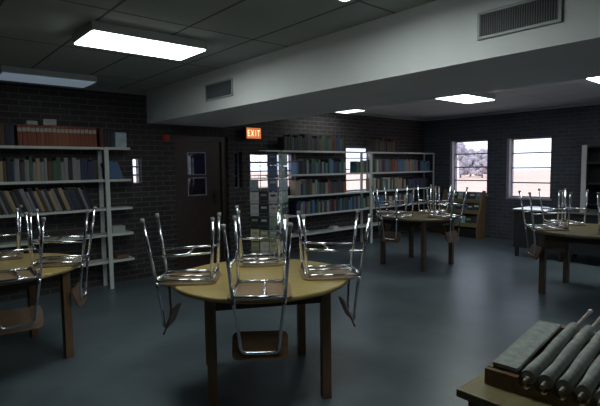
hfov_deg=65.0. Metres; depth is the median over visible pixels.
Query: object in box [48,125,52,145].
book
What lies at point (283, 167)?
paperback
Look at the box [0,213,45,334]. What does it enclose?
chair
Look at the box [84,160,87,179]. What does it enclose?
book
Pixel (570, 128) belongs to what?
wall
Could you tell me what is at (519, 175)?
ground
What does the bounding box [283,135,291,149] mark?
book
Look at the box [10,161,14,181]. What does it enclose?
book
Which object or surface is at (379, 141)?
book
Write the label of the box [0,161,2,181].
book
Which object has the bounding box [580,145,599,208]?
bookcase
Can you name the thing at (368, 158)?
window
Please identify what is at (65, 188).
book
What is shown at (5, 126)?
book
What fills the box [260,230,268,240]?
paperback
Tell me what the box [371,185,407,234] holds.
chair
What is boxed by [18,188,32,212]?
book
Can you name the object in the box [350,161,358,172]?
book
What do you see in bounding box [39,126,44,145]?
book
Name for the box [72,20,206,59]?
ceiling light
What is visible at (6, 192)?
book
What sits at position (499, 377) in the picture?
rack
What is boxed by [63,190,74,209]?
book
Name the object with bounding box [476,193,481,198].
picture book
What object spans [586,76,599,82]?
ceiling light
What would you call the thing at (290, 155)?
window
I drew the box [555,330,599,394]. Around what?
newspaper
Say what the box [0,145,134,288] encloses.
bookcase
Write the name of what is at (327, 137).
book
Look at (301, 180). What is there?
book
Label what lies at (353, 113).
trim
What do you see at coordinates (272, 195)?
paperback
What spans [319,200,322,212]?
book
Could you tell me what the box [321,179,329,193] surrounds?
book
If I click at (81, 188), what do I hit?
book
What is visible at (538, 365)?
newspaper
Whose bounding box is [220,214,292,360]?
chair
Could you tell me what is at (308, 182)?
book
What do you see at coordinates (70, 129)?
book
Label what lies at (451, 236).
chair
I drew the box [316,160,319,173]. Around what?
book
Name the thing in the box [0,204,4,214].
book
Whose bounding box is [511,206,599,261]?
desk
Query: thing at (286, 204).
paperback
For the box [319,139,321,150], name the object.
book
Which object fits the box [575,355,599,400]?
newspaper
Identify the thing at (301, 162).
book
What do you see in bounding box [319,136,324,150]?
book
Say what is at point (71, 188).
book
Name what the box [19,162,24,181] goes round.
book
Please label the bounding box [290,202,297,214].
book
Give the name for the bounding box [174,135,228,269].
door
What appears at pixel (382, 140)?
book
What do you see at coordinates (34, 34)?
ceiling
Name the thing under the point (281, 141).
book
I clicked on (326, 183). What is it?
book
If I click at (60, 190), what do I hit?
book
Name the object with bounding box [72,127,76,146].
book
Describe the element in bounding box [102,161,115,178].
book
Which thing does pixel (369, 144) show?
book
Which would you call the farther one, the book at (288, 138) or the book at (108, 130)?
the book at (288, 138)
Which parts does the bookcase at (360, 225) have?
post, post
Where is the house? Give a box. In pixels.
[457,160,459,181]
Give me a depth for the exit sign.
7.88 m
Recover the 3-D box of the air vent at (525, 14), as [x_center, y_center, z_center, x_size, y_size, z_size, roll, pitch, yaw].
[1.294,-1.108,2.804,0.016,0.170,0.500,-5,6,-41]
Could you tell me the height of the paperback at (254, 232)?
0.175 m
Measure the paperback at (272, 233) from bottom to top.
0.175 m
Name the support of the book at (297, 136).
on the bookcase at (360, 225)
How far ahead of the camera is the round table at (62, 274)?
4.00 m
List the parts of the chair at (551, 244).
leg, backrest, leg, seat, leg, rail, leg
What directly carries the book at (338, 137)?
on the bookcase at (360, 225)
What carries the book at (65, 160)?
on the bookcase at (110, 260)
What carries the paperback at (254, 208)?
in the rack at (250, 153)
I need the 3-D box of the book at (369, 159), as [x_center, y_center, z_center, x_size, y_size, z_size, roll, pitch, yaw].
[1.538,-0.789,9.943,0.046,0.276,0.185,-5,6,-41]
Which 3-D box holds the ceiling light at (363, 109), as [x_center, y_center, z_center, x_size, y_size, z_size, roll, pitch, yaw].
[0.704,-1.760,8.752,0.980,0.079,0.500,-5,6,-41]
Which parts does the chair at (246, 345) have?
leg, seat rail, leg, rail, frame, seat, backrest, rail, leg, leg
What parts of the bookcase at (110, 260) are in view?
post, post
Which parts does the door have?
glass pane, glass pane, handle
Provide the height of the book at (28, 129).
0.253 m
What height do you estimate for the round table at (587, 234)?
0.799 m
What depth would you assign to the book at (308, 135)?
8.58 m
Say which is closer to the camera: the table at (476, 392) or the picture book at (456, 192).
the table at (476, 392)
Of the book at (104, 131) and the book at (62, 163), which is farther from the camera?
the book at (104, 131)
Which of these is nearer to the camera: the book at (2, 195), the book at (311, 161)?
the book at (2, 195)
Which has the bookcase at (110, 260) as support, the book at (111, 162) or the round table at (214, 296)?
the book at (111, 162)
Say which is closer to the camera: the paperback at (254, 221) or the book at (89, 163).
the book at (89, 163)
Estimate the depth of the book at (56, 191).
5.90 m
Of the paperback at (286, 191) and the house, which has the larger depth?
the house
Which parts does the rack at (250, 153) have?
panel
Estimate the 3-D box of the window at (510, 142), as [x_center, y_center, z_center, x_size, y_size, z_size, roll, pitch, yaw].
[4.713,-0.702,9.638,0.185,1.265,0.915,-5,6,-41]
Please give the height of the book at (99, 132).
0.245 m
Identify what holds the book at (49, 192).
on the bookcase at (110, 260)
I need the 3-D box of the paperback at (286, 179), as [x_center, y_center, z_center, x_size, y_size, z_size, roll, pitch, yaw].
[-0.214,-0.298,7.355,0.010,0.174,0.136,0,5,16]
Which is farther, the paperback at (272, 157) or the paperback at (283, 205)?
the paperback at (283, 205)
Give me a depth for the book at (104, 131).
6.22 m
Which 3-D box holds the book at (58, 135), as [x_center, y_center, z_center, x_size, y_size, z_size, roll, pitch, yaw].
[-3.063,-0.834,5.921,0.044,0.248,0.200,-5,6,-41]
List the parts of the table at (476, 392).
leg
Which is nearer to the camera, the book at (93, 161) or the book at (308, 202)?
the book at (93, 161)
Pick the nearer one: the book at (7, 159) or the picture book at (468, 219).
the book at (7, 159)
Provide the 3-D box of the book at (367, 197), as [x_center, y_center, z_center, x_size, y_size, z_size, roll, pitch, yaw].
[1.494,-0.026,9.950,0.053,0.224,0.190,-5,6,-41]
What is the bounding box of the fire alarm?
[162,135,169,141]
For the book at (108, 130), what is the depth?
6.25 m
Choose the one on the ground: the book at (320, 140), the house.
the house
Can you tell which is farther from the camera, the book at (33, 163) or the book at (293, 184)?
the book at (293, 184)
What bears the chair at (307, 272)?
on the round table at (214, 296)
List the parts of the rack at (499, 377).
scalloped rail, scalloped rail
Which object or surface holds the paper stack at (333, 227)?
on the bookcase at (360, 225)
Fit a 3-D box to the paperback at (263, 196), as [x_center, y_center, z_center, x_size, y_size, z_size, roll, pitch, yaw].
[-0.545,-0.082,7.061,0.133,0.177,0.010,0,5,16]
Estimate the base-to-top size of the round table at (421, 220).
0.799 m
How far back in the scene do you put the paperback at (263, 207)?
7.07 m
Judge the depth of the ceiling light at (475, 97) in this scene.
7.44 m
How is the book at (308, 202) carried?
on the bookcase at (360, 225)
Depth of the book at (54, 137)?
5.82 m
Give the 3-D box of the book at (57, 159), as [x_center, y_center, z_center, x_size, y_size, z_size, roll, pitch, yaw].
[-3.074,-0.431,5.943,0.049,0.292,0.196,-5,6,-41]
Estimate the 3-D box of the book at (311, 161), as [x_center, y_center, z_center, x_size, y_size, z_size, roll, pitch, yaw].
[0.181,-0.681,8.751,0.060,0.278,0.171,-5,6,-41]
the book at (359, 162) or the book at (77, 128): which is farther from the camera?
the book at (359, 162)
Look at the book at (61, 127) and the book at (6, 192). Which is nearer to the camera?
the book at (6, 192)
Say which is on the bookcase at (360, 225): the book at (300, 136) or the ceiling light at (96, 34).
the book at (300, 136)
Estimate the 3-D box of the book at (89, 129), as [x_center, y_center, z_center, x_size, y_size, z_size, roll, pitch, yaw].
[-2.770,-0.855,6.160,0.046,0.246,0.184,-5,6,-41]
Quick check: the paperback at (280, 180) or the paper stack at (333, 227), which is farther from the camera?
the paper stack at (333, 227)
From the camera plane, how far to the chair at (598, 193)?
5.39 m
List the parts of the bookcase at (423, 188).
post, post, post, post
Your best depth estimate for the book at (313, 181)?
8.77 m
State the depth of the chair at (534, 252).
5.72 m
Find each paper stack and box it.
[24,121,37,124]
[328,225,340,229]
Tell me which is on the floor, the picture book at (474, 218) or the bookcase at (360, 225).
the bookcase at (360, 225)
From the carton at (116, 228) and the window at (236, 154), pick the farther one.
the window at (236, 154)
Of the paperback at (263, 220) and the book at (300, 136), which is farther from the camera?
the book at (300, 136)
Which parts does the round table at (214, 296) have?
leg, leg, leg, leg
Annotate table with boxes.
[0,253,79,357]
[172,259,347,405]
[377,212,458,271]
[456,325,596,405]
[531,223,599,293]
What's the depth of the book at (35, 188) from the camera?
5.77 m
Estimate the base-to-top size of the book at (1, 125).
0.249 m
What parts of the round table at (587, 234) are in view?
leg, leg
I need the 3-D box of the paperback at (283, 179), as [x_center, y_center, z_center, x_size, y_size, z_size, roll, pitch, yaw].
[-0.254,-0.288,7.211,0.010,0.178,0.142,0,5,16]
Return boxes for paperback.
[250,179,258,190]
[250,192,258,202]
[250,204,258,215]
[250,217,258,227]
[251,229,259,240]
[251,242,259,252]
[259,192,267,202]
[259,204,267,215]
[260,217,267,228]
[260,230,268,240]
[260,242,268,252]
[268,153,276,164]
[268,166,276,177]
[269,179,276,190]
[269,192,277,203]
[269,205,277,215]
[269,217,276,228]
[269,230,275,240]
[270,242,275,252]
[278,153,281,164]
[278,166,281,177]
[279,179,281,190]
[279,191,281,202]
[282,166,284,177]
[282,178,284,189]
[282,191,284,202]
[282,203,284,214]
[285,167,287,176]
[285,178,287,189]
[285,190,287,201]
[285,203,287,213]
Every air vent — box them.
[205,78,232,101]
[477,0,562,40]
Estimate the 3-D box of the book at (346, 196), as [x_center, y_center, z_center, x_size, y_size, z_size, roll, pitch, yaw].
[1.020,-0.009,9.524,0.051,0.267,0.172,-5,6,-41]
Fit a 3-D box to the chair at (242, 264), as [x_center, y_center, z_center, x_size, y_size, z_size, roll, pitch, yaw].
[-0.346,0.449,4.036,0.406,0.829,0.500,-1,4,-6]
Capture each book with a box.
[0,124,4,144]
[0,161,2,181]
[0,190,12,214]
[0,197,7,214]
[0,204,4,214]
[2,161,6,181]
[3,124,8,144]
[3,157,10,181]
[3,190,15,213]
[8,123,14,145]
[9,190,22,212]
[10,159,19,181]
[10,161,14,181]
[11,189,27,211]
[14,124,22,145]
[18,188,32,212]
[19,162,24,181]
[21,124,26,145]
[21,160,29,180]
[24,188,40,211]
[24,191,35,212]
[25,157,32,180]
[26,124,30,145]
[30,125,35,145]
[32,159,40,180]
[32,162,35,180]
[32,187,47,211]
[32,191,44,211]
[35,125,39,145]
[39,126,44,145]
[39,190,51,211]
[40,158,47,180]
[40,162,44,180]
[40,188,55,211]
[43,125,48,145]
[46,188,61,210]
[47,161,52,180]
[47,190,58,210]
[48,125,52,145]
[52,126,56,145]
[52,157,60,180]
[52,161,56,180]
[52,188,66,210]
[56,126,60,145]
[57,187,70,210]
[60,126,64,145]
[60,158,68,179]
[60,162,64,179]
[62,187,77,209]
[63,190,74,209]
[64,126,68,145]
[68,127,72,146]
[68,158,76,179]
[68,159,72,179]
[68,187,81,209]
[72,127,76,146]
[73,187,85,209]
[76,127,80,146]
[76,159,84,179]
[76,160,80,179]
[78,187,93,208]
[78,188,88,208]
[80,127,84,146]
[81,190,91,208]
[84,127,88,146]
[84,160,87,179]
[87,160,95,179]
[87,161,92,179]
[88,128,92,146]
[92,128,96,146]
[95,161,98,179]
[96,128,103,146]
[100,163,112,178]
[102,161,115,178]
[103,130,106,146]
[104,129,110,146]
[110,161,118,178]
[113,162,120,178]
[116,162,123,178]
[277,136,286,149]
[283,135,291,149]
[287,137,289,149]
[290,162,298,173]
[290,181,297,195]
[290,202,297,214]
[292,135,299,150]
[294,137,296,149]
[294,161,302,173]
[294,180,300,195]
[298,159,306,173]
[299,179,307,194]
[300,134,306,150]
[300,136,301,150]
[300,202,302,214]
[304,179,311,194]
[305,201,310,213]
[305,202,307,213]
[306,199,314,212]
[307,134,309,150]
[307,159,313,173]
[307,181,309,194]
[310,134,311,150]
[312,136,318,150]
[312,180,316,193]
[312,183,314,194]
[314,139,316,150]
[314,159,316,173]
[314,199,318,212]
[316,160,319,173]
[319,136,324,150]
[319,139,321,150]
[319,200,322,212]
[321,159,329,172]
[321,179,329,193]
[321,182,327,193]
[322,199,331,211]
[323,201,326,211]
[326,136,332,150]
[328,139,330,150]
[333,136,335,150]
[333,162,335,172]
[335,159,342,172]
[336,136,339,150]
[337,198,341,210]
[337,200,339,210]
[338,197,346,209]
[340,137,343,150]
[343,162,345,172]
[346,196,353,208]
[347,197,351,209]
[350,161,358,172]
[358,161,360,172]
[360,160,367,171]
[365,140,373,151]
[366,179,373,190]
[366,196,374,206]
[368,160,372,171]
[369,159,376,171]
[372,139,377,151]
[378,139,383,151]
[378,140,380,151]
[382,159,387,171]
[383,177,389,189]
[418,161,420,170]
[452,191,457,197]
[458,191,462,198]
[465,217,471,222]
[467,204,472,209]
[469,192,475,198]
[472,216,476,223]
[473,203,479,209]
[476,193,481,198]
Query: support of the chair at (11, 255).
on the round table at (62, 274)
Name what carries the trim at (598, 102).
attached to the wall at (570, 128)
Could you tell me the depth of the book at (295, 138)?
8.38 m
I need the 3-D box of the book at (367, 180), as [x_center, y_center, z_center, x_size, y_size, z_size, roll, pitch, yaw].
[1.473,-0.388,9.904,0.064,0.253,0.172,-5,6,-41]
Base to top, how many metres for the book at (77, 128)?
0.250 m
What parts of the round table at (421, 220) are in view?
leg, leg, leg, leg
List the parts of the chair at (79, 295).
leg, leg, seat, seat rail, seat rail, backrest, frame, leg, leg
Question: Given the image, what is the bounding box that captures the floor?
[0,231,599,405]
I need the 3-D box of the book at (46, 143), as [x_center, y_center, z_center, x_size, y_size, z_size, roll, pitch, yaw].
[-3.166,-0.828,5.827,0.043,0.252,0.190,-5,6,-41]
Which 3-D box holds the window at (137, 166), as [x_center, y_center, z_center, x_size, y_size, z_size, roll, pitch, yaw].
[-2.429,-0.470,6.892,0.126,0.356,0.050,-5,6,-41]
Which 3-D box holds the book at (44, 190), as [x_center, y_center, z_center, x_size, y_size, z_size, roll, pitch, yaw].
[-3.152,-0.037,5.879,0.131,0.288,0.186,-5,6,-41]
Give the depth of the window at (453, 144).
10.90 m
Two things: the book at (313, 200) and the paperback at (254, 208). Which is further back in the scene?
the book at (313, 200)
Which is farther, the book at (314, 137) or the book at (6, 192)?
the book at (314, 137)
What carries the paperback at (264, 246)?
in the rack at (250, 153)
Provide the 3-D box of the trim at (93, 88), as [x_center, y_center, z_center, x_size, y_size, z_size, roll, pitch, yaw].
[-4.439,-1.410,4.886,5.886,0.055,0.030,-5,6,-41]
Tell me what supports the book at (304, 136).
on the bookcase at (360, 225)
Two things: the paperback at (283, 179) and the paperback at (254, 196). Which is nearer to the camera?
the paperback at (254, 196)
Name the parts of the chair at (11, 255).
rail, seat, leg, leg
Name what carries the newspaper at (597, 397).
in the rack at (499, 377)
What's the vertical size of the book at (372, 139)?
0.264 m
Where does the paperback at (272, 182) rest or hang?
in the rack at (250, 153)
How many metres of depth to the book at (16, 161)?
5.57 m
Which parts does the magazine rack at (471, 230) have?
panel, panel, panel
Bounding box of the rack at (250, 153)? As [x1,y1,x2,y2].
[247,152,288,255]
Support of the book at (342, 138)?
on the bookcase at (360, 225)
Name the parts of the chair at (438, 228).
leg, seat, backrest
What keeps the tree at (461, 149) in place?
on the ground
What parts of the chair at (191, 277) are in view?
leg, leg, rail, frame, backrest, seat rail, seat, seat rail, leg, leg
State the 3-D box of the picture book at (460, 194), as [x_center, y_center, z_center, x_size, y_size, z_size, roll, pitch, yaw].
[3.631,-0.157,10.646,0.052,0.204,0.117,-5,6,-41]
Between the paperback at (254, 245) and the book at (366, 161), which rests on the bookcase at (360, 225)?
the book at (366, 161)
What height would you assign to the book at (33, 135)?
0.246 m
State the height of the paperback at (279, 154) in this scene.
0.175 m
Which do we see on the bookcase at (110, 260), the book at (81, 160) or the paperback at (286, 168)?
the book at (81, 160)
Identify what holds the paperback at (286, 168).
in the rack at (250, 153)
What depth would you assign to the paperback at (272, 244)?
7.08 m
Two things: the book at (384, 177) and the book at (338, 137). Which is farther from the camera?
the book at (384, 177)
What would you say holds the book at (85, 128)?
on the bookcase at (110, 260)
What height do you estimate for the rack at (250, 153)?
1.838 m
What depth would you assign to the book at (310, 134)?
8.63 m
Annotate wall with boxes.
[0,82,423,302]
[424,105,599,239]
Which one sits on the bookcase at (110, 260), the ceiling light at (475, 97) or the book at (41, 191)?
the book at (41, 191)
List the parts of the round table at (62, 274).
leg, leg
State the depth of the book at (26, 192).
5.68 m
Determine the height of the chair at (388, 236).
0.829 m
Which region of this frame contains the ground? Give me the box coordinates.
[133,170,550,196]
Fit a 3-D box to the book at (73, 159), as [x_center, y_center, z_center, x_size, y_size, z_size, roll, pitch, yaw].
[-2.926,-0.437,6.050,0.043,0.282,0.178,-5,6,-41]
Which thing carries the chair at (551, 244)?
on the round table at (587, 234)
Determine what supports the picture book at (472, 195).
on the magazine rack at (471, 230)
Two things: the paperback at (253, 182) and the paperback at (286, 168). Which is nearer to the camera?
the paperback at (253, 182)
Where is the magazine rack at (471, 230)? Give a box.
[438,189,485,238]
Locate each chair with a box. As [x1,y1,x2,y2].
[0,205,23,291]
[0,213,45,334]
[23,207,96,306]
[140,213,220,334]
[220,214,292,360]
[235,204,282,267]
[297,209,371,326]
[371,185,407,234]
[375,187,414,242]
[417,185,451,233]
[426,186,467,242]
[518,190,572,259]
[538,188,588,249]
[597,192,599,233]
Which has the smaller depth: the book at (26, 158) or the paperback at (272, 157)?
the book at (26, 158)
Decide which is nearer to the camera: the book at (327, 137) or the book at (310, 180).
the book at (310, 180)
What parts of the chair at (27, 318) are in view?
rail, rail, frame, backrest, seat, leg, seat rail, leg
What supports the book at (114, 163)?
on the bookcase at (110, 260)
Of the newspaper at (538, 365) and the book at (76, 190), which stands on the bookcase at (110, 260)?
the book at (76, 190)
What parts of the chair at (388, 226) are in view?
leg, backrest, leg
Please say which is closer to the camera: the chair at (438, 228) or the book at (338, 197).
the chair at (438, 228)
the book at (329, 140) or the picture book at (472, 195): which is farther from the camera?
the picture book at (472, 195)
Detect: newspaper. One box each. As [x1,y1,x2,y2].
[492,320,560,371]
[521,309,592,383]
[538,316,599,389]
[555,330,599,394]
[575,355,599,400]
[595,387,599,405]
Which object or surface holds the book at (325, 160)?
on the bookcase at (360, 225)
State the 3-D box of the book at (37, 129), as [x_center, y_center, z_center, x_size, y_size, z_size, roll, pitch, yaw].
[-3.235,-0.822,5.768,0.045,0.252,0.187,-5,6,-41]
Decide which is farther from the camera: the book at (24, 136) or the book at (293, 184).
the book at (293, 184)
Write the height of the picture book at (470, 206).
0.168 m
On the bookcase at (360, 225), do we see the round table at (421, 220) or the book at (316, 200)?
the book at (316, 200)
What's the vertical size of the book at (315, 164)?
0.266 m
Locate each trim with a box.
[0,80,146,94]
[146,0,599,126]
[174,125,227,135]
[333,112,424,120]
[425,101,599,120]
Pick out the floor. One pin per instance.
(417, 337)
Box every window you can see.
[133,159,139,182]
[234,152,238,187]
[250,154,292,188]
[346,147,369,190]
[450,140,487,195]
[506,137,551,200]
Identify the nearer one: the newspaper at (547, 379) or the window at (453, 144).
the newspaper at (547, 379)
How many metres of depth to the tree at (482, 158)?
66.19 m
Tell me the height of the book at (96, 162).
0.244 m
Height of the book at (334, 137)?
0.293 m
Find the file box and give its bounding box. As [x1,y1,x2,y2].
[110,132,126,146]
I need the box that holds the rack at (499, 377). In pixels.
[484,323,599,405]
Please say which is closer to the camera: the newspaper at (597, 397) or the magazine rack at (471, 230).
the newspaper at (597, 397)
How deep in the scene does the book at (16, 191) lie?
5.62 m
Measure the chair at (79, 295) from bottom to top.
0.829 m
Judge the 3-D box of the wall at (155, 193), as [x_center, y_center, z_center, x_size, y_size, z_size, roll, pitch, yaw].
[-1.882,-0.294,7.362,13.289,2.723,0.220,-5,6,-41]
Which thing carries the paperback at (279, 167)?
in the rack at (250, 153)
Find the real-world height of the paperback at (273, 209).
0.168 m
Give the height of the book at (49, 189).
0.287 m
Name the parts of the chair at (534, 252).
leg, frame, leg, backrest, seat rail, seat, seat rail, leg, leg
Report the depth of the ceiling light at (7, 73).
5.38 m
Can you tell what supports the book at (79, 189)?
on the bookcase at (110, 260)
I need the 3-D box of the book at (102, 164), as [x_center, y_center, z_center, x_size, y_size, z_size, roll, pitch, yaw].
[-2.605,-0.434,6.342,0.102,0.224,0.178,-5,6,-41]
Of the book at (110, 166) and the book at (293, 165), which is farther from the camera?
the book at (293, 165)
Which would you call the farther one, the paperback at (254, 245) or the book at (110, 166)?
the paperback at (254, 245)
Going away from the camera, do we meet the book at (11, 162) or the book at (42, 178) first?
the book at (11, 162)
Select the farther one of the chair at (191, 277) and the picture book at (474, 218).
the picture book at (474, 218)
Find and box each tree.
[457,142,469,177]
[463,148,478,176]
[473,148,486,177]
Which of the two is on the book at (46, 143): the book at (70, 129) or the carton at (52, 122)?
the carton at (52, 122)
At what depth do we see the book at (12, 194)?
5.57 m
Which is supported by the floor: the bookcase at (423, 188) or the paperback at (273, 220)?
the bookcase at (423, 188)
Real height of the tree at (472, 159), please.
4.505 m
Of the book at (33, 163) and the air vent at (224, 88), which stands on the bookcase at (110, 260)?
the book at (33, 163)
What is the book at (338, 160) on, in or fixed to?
on the bookcase at (360, 225)
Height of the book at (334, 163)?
0.218 m
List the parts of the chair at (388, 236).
leg, frame, backrest, leg, seat, leg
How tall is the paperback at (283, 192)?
0.171 m
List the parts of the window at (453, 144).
casing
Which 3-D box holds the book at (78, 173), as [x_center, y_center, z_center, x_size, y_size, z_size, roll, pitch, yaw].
[-2.900,-0.430,6.094,0.050,0.261,0.194,-5,6,-41]
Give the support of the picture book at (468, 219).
on the magazine rack at (471, 230)
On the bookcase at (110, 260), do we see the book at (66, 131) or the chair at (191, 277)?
the book at (66, 131)
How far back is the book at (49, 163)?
5.80 m
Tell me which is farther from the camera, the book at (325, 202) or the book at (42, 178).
the book at (325, 202)
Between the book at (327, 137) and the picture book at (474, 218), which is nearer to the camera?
the book at (327, 137)
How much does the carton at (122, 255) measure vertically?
0.050 m
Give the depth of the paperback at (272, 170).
6.99 m
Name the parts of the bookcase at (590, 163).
post, panel, panel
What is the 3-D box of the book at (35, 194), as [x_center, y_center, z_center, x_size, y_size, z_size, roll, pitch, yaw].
[-3.238,-0.019,5.801,0.126,0.266,0.171,-5,6,-41]
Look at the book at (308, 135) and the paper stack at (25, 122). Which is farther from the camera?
the book at (308, 135)
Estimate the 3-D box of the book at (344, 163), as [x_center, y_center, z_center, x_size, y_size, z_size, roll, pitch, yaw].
[0.824,-0.699,9.308,0.064,0.212,0.173,-5,6,-41]
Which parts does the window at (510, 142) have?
casing, sill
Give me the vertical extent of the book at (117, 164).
0.231 m
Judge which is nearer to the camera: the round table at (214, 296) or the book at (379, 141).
the round table at (214, 296)
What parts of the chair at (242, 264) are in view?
leg, rail, rail, seat, leg, leg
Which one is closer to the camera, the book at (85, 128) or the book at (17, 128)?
the book at (17, 128)
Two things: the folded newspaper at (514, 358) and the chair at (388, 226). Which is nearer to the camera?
the folded newspaper at (514, 358)
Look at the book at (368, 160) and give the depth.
9.84 m
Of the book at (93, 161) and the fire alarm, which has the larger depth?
the fire alarm
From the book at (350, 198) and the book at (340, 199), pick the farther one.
the book at (350, 198)
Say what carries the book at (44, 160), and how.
on the bookcase at (110, 260)
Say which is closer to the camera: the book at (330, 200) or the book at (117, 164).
the book at (117, 164)
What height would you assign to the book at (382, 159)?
0.278 m
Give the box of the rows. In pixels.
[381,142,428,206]
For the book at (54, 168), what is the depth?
5.83 m
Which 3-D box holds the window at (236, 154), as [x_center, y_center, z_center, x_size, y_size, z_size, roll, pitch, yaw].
[-1.122,-0.559,8.030,0.156,0.606,0.050,-5,6,-41]
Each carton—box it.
[40,119,56,125]
[112,225,125,233]
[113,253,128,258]
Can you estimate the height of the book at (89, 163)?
0.241 m
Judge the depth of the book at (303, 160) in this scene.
8.58 m
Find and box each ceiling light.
[0,65,96,87]
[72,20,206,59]
[337,108,364,112]
[437,93,494,102]
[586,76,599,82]
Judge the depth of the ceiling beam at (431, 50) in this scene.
3.73 m
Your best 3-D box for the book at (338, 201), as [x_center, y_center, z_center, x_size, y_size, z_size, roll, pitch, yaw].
[0.700,0.048,9.257,0.063,0.203,0.174,-5,6,-41]
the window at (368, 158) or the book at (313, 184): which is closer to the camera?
the book at (313, 184)
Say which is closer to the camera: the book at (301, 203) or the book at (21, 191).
the book at (21, 191)
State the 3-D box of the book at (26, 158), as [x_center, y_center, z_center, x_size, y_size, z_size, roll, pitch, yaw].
[-3.301,-0.414,5.736,0.034,0.296,0.185,-5,6,-41]
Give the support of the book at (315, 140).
on the bookcase at (360, 225)
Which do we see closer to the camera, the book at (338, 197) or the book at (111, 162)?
the book at (111, 162)
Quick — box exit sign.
[242,127,260,139]
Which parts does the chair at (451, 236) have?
leg, seat rail, leg, seat, backrest, leg, frame, leg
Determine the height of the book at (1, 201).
0.267 m
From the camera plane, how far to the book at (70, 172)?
5.95 m
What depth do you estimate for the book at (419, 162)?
10.91 m
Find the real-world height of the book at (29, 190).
0.304 m
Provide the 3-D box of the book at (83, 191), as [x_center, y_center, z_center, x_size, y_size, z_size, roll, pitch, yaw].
[-2.828,-0.048,6.173,0.116,0.256,0.191,-5,6,-41]
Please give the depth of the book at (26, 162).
5.64 m
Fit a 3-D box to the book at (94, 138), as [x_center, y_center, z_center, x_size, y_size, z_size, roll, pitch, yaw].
[-2.732,-0.860,6.191,0.050,0.249,0.183,-5,6,-41]
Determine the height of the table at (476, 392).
0.799 m
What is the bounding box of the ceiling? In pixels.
[0,0,599,118]
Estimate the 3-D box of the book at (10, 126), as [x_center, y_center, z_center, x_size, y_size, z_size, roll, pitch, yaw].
[-3.444,-0.808,5.588,0.052,0.256,0.185,-5,6,-41]
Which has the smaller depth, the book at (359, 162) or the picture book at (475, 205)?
the book at (359, 162)
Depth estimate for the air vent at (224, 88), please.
5.32 m
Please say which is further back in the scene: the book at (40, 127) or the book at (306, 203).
the book at (306, 203)
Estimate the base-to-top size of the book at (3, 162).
0.242 m
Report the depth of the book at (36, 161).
5.71 m
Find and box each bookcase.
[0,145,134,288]
[258,150,371,255]
[362,152,433,242]
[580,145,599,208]
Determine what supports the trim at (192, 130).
attached to the wall at (155, 193)
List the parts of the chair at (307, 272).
leg, leg, seat rail, seat, seat rail, backrest, frame, rail, leg, leg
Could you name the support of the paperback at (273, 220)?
in the rack at (250, 153)
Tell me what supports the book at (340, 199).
on the bookcase at (360, 225)
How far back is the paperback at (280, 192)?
7.06 m
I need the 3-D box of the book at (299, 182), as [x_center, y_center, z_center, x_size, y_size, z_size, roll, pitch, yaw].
[-0.067,-0.274,8.568,0.060,0.269,0.182,-5,6,-41]

